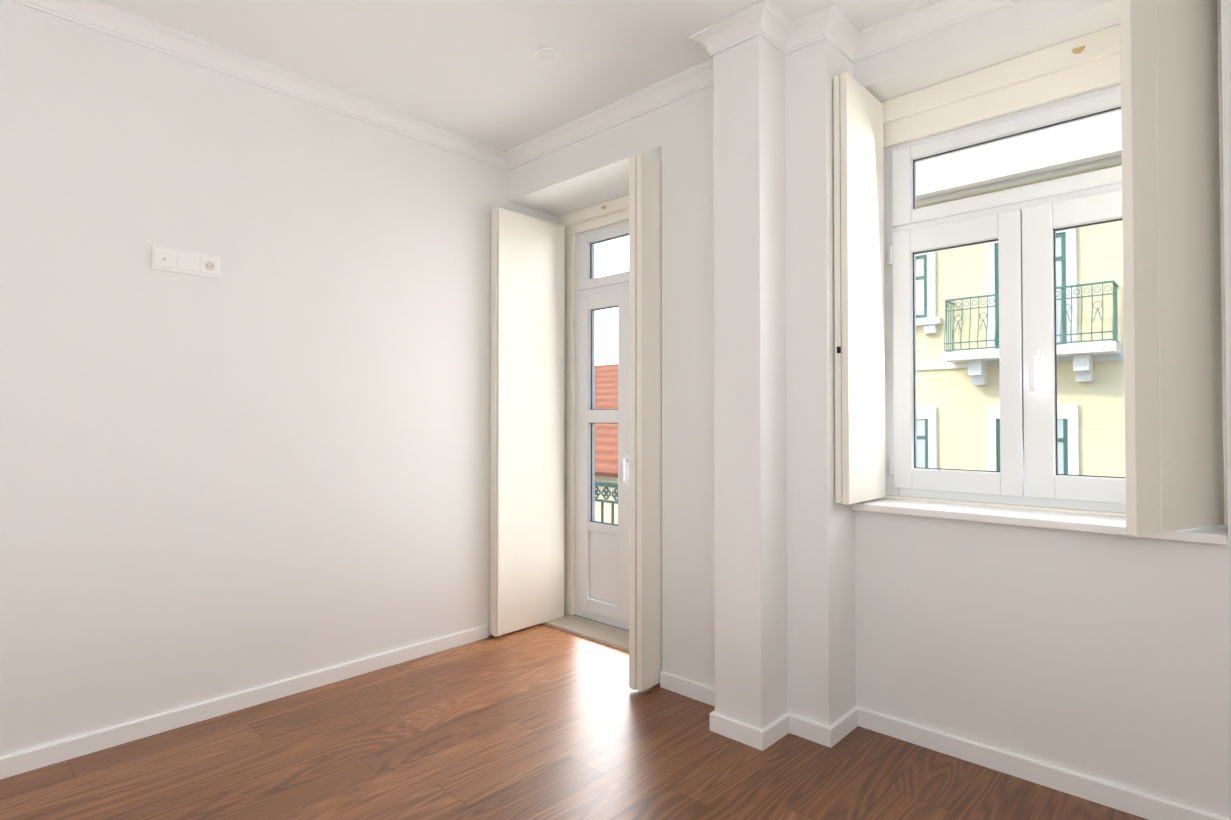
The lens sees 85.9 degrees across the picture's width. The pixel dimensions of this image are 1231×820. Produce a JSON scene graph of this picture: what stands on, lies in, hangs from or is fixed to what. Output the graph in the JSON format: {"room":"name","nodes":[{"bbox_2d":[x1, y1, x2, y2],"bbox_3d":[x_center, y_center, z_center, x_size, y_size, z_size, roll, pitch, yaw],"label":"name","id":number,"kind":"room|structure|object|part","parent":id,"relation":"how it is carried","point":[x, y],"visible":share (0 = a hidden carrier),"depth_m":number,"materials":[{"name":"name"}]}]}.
{"room":"empty apartment room","nodes":[
{"label":"empty apartment room","id":0,"kind":"room"},
{"bbox_2d":[0,0,557,756],"bbox_3d":[-2.186,-0.122,2.504,0.250,2.835,5.470,-1,-1,43],"label":"wall","id":1,"kind":"structure","parent":0,"point":[264,460],"depth_m":2.83,"materials":[{"name":"paint"}]},
{"bbox_2d":[152,246,220,278],"bbox_3d":[-1.781,-0.610,2.750,0.014,0.095,0.244,-1,-1,43],"label":"electrical outlet plate","id":2,"kind":"object","parent":1,"relation":"attached to","point":[180,261],"visible":1,"depth_m":2.74,"materials":[{"name":"white plastic"}]},
{"bbox_2d":[0,625,486,778],"bbox_3d":[-2.256,1.254,2.214,0.015,0.073,4.420,-1,-1,43],"label":"baseboard","id":3,"kind":"structure","parent":1,"relation":"attached to","point":[20,762],"depth_m":2.80,"materials":[{"name":"white wood"}]},
{"bbox_2d":[9,0,512,170],"bbox_3d":[-2.165,-1.503,2.314,0.070,0.080,4.510,-1,-1,43],"label":"crown molding","id":4,"kind":"structure","parent":1,"relation":"attached to","point":[93,14],"depth_m":2.91,"materials":[{"name":"paint"}]},
{"bbox_2d":[490,207,564,636],"bbox_3d":[-0.526,0.065,4.024,0.078,2.478,0.534,-1,-1,43],"label":"shutter","id":5,"kind":"object","parent":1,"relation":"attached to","point":[527,428],"visible":1,"depth_m":3.97,"materials":[{"name":"white wood"}]},
{"bbox_2d":[96,0,936,150],"bbox_3d":[-0.344,-1.626,0.800,5.300,0.120,5.470,-1,-1,43],"label":"ceiling","id":6,"kind":"structure","parent":0,"point":[478,70],"depth_m":2.78,"materials":[{"name":"paint"}]},
{"bbox_2d":[535,47,557,61],"bbox_3d":[-0.297,-1.531,2.852,0.100,0.008,0.100,-1,-1,43],"label":"recessed light","id":7,"kind":"object","parent":6,"relation":"in","point":[546,54],"visible":1,"depth_m":2.84,"materials":[{"name":"white plastic"}]},
{"bbox_2d":[689,0,784,71],"bbox_3d":[0.460,-1.498,2.628,0.355,0.080,0.080,-1,-1,43],"label":"crown molding","id":8,"kind":"structure","parent":6,"relation":"attached to","point":[762,19],"depth_m":2.61,"materials":[{"name":"paint"}]},
{"bbox_2d":[0,615,1147,819],"bbox_3d":[-0.344,1.329,0.755,5.300,0.120,5.470,-1,-1,43],"label":"floor","id":9,"kind":"structure","parent":0,"point":[540,722],"depth_m":2.41,"materials":[{"name":"brown wood"}]},
{"bbox_2d":[713,36,786,728],"bbox_3d":[0.549,-0.119,2.702,0.215,2.835,0.200,-1,-1,43],"label":"pillar","id":10,"kind":"structure","parent":9,"relation":"on","point":[750,577],"depth_m":2.63,"materials":[{"name":"paint"}]},
{"bbox_2d":[508,39,887,725],"bbox_3d":[0.301,-0.107,3.497,2.020,2.835,0.620,-1,-1,43],"label":"wall","id":11,"kind":"structure","parent":0,"point":[676,139],"depth_m":2.94,"materials":[{"name":"paint"}]},
{"bbox_2d":[541,613,628,651],"bbox_3d":[0.021,1.306,3.784,1.188,0.018,0.217,-1,-1,43],"label":"door threshold sill","id":12,"kind":"structure","parent":11,"relation":"attached to","point":[618,638],"depth_m":3.90,"materials":[{"name":"beige stone"}]},
{"bbox_2d":[558,195,628,629],"bbox_3d":[0.105,0.023,3.893,1.188,2.551,0.132,-1,-1,43],"label":"door frame","id":13,"kind":"structure","parent":11,"relation":"attached to","point":[592,219],"depth_m":4.21,"materials":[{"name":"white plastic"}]},
{"bbox_3d":[0.121,-0.179,3.913,0.750,1.752,0.008,-1,-1,43],"label":"glass","id":14,"kind":"part","parent":13,"relation":"part of","materials":[{"name":"clear glass"}]},
{"bbox_2d":[575,224,628,622],"bbox_3d":[0.089,0.074,3.889,0.928,2.355,0.128,-1,-1,43],"label":"balcony door","id":15,"kind":"structure","parent":11,"relation":"in","point":[602,580],"depth_m":4.07,"materials":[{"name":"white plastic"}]},
{"bbox_3d":[0.116,-0.180,3.907,0.750,1.752,0.008,-1,-1,43],"label":"balcony door gaskets","id":16,"kind":"part","parent":15,"relation":"part of","materials":[{"name":"rubber"}]},
{"bbox_2d":[501,67,712,168],"bbox_3d":[-0.056,-1.487,3.358,1.537,0.080,0.100,-1,-1,43],"label":"crown molding","id":17,"kind":"structure","parent":11,"relation":"attached to","point":[688,82],"depth_m":3.34,"materials":[{"name":"paint"}]},
{"bbox_2d":[629,154,661,690],"bbox_3d":[0.272,0.054,3.266,0.078,2.478,0.548,-1,-1,43],"label":"shutter","id":18,"kind":"object","parent":11,"relation":"attached to","point":[645,421],"visible":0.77,"depth_m":3.08,"materials":[{"name":"white wood"}]},
{"bbox_2d":[660,671,737,720],"bbox_3d":[0.374,1.266,2.971,0.437,0.073,0.015,-1,-1,43],"label":"baseboard","id":19,"kind":"structure","parent":11,"relation":"attached to","point":[703,693],"depth_m":3.00,"materials":[{"name":"white wood"}]},
{"bbox_2d":[852,0,1230,818],"bbox_3d":[2.137,-0.131,1.947,2.780,2.835,0.370,-1,-1,43],"label":"wall","id":20,"kind":"structure","parent":0,"point":[1104,656],"depth_m":2.29,"materials":[{"name":"paint"}]},
{"bbox_2d":[833,72,885,504],"bbox_3d":[1.008,-0.476,2.729,0.058,1.694,0.377,-1,-1,43],"label":"window shutter","id":21,"kind":"object","parent":20,"relation":"attached to","point":[859,315],"visible":0.98,"depth_m":2.65,"materials":[{"name":"white wood"}]},
{"bbox_2d":[837,0,1019,63],"bbox_3d":[1.950,-1.510,1.834,2.690,0.080,0.080,-1,-1,43],"label":"crown molding","id":22,"kind":"structure","parent":20,"relation":"attached to","point":[856,45],"depth_m":2.59,"materials":[{"name":"paint"}]},
{"bbox_2d":[851,498,1227,544],"bbox_3d":[1.466,0.391,2.422,1.138,0.030,0.247,-1,-1,43],"label":"window sill","id":23,"kind":"structure","parent":20,"relation":"attached to","point":[1217,534],"depth_m":2.33,"materials":[{"name":"white"}]},
{"bbox_2d":[848,706,1230,819],"bbox_3d":[1.994,1.248,1.795,2.750,0.073,0.015,-1,-1,43],"label":"baseboard","id":24,"kind":"structure","parent":20,"relation":"attached to","point":[1127,800],"depth_m":2.30,"materials":[{"name":"white wood"}]},
{"bbox_2d":[881,0,1227,525],"bbox_3d":[1.556,-0.483,2.531,1.138,1.720,0.143,-1,-1,43],"label":"window","id":25,"kind":"structure","parent":20,"relation":"in","point":[1054,84],"depth_m":2.54,"materials":[{"name":"white plastic"}]},
{"bbox_2d":[913,239,999,471],"bbox_3d":[1.393,-0.213,2.710,0.336,0.922,0.008,-1,-1,43],"label":"window frame","id":26,"kind":"structure","parent":25,"relation":"attached to","point":[997,240],"depth_m":2.81,"materials":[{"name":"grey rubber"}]},
{"bbox_3d":[1.545,-0.397,2.531,0.987,1.455,0.128,-1,-1,43],"label":"window sashes","id":27,"kind":"part","parent":25,"relation":"part of","materials":[{"name":"white plastic"}]},
{"bbox_2d":[913,107,1120,208],"bbox_3d":[1.571,-0.963,2.554,0.816,0.223,0.008,-1,-1,43],"label":"window frame","id":28,"kind":"structure","parent":25,"relation":"attached to","point":[1117,107],"depth_m":2.61,"materials":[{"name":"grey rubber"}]},
{"bbox_3d":[1.577,-0.414,2.552,0.824,1.320,0.008,-1,-1,43],"label":"glass","id":29,"kind":"part","parent":25,"relation":"part of","materials":[{"name":"clear glass"}]},
{"bbox_2d":[1072,45,1084,53],"bbox_3d":[1.669,-1.297,2.386,0.040,0.020,0.004,-1,-1,43],"label":"latch","id":30,"kind":"object","parent":25,"relation":"attached to","point":[1078,50],"depth_m":2.38,"materials":[{"name":"gold metal"}]},
{"bbox_2d":[1120,0,1223,535],"bbox_3d":[1.694,-0.487,2.008,0.482,1.694,0.028,0,-1,-25],"label":"window shutter","id":31,"kind":"object","parent":25,"relation":"attached to","point":[1174,456],"visible":1,"depth_m":1.98,"materials":[{"name":"white wood"}]},
{"label":"outside","id":32,"kind":"structure","parent":0,"visible":0},
{"bbox_2d":[595,110,1124,523],"bbox_3d":[13.244,3.135,18.730,80.000,15.212,39.380,-1,-1,43],"label":"building","id":33,"kind":"structure","parent":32,"point":[953,402],"depth_m":11.24,"materials":[{"name":"yellow paint"}]},
{"bbox_3d":[0.332,0.931,4.187,2.860,0.820,0.452,-1,-1,43],"label":"own balcony railing","id":34,"kind":"part","parent":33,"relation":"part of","materials":[{"name":"green metal"}]},
{"bbox_3d":[8.581,-0.268,9.685,13.866,5.212,0.010,-1,-1,43],"label":"pane glass","id":35,"kind":"part","parent":33,"relation":"part of","materials":[{"name":"white"}]},
{"bbox_3d":[10.679,-1.124,7.442,20.413,7.036,0.450,-1,-1,43],"label":"stone trim","id":36,"kind":"part","parent":33,"relation":"part of","materials":[{"name":"white"}]},
{"bbox_3d":[6.808,-1.492,10.967,2.390,0.912,0.612,-1,-1,43],"label":"opposite railing","id":37,"kind":"part","parent":33,"relation":"part of","materials":[{"name":"teal metal"}]}
]}

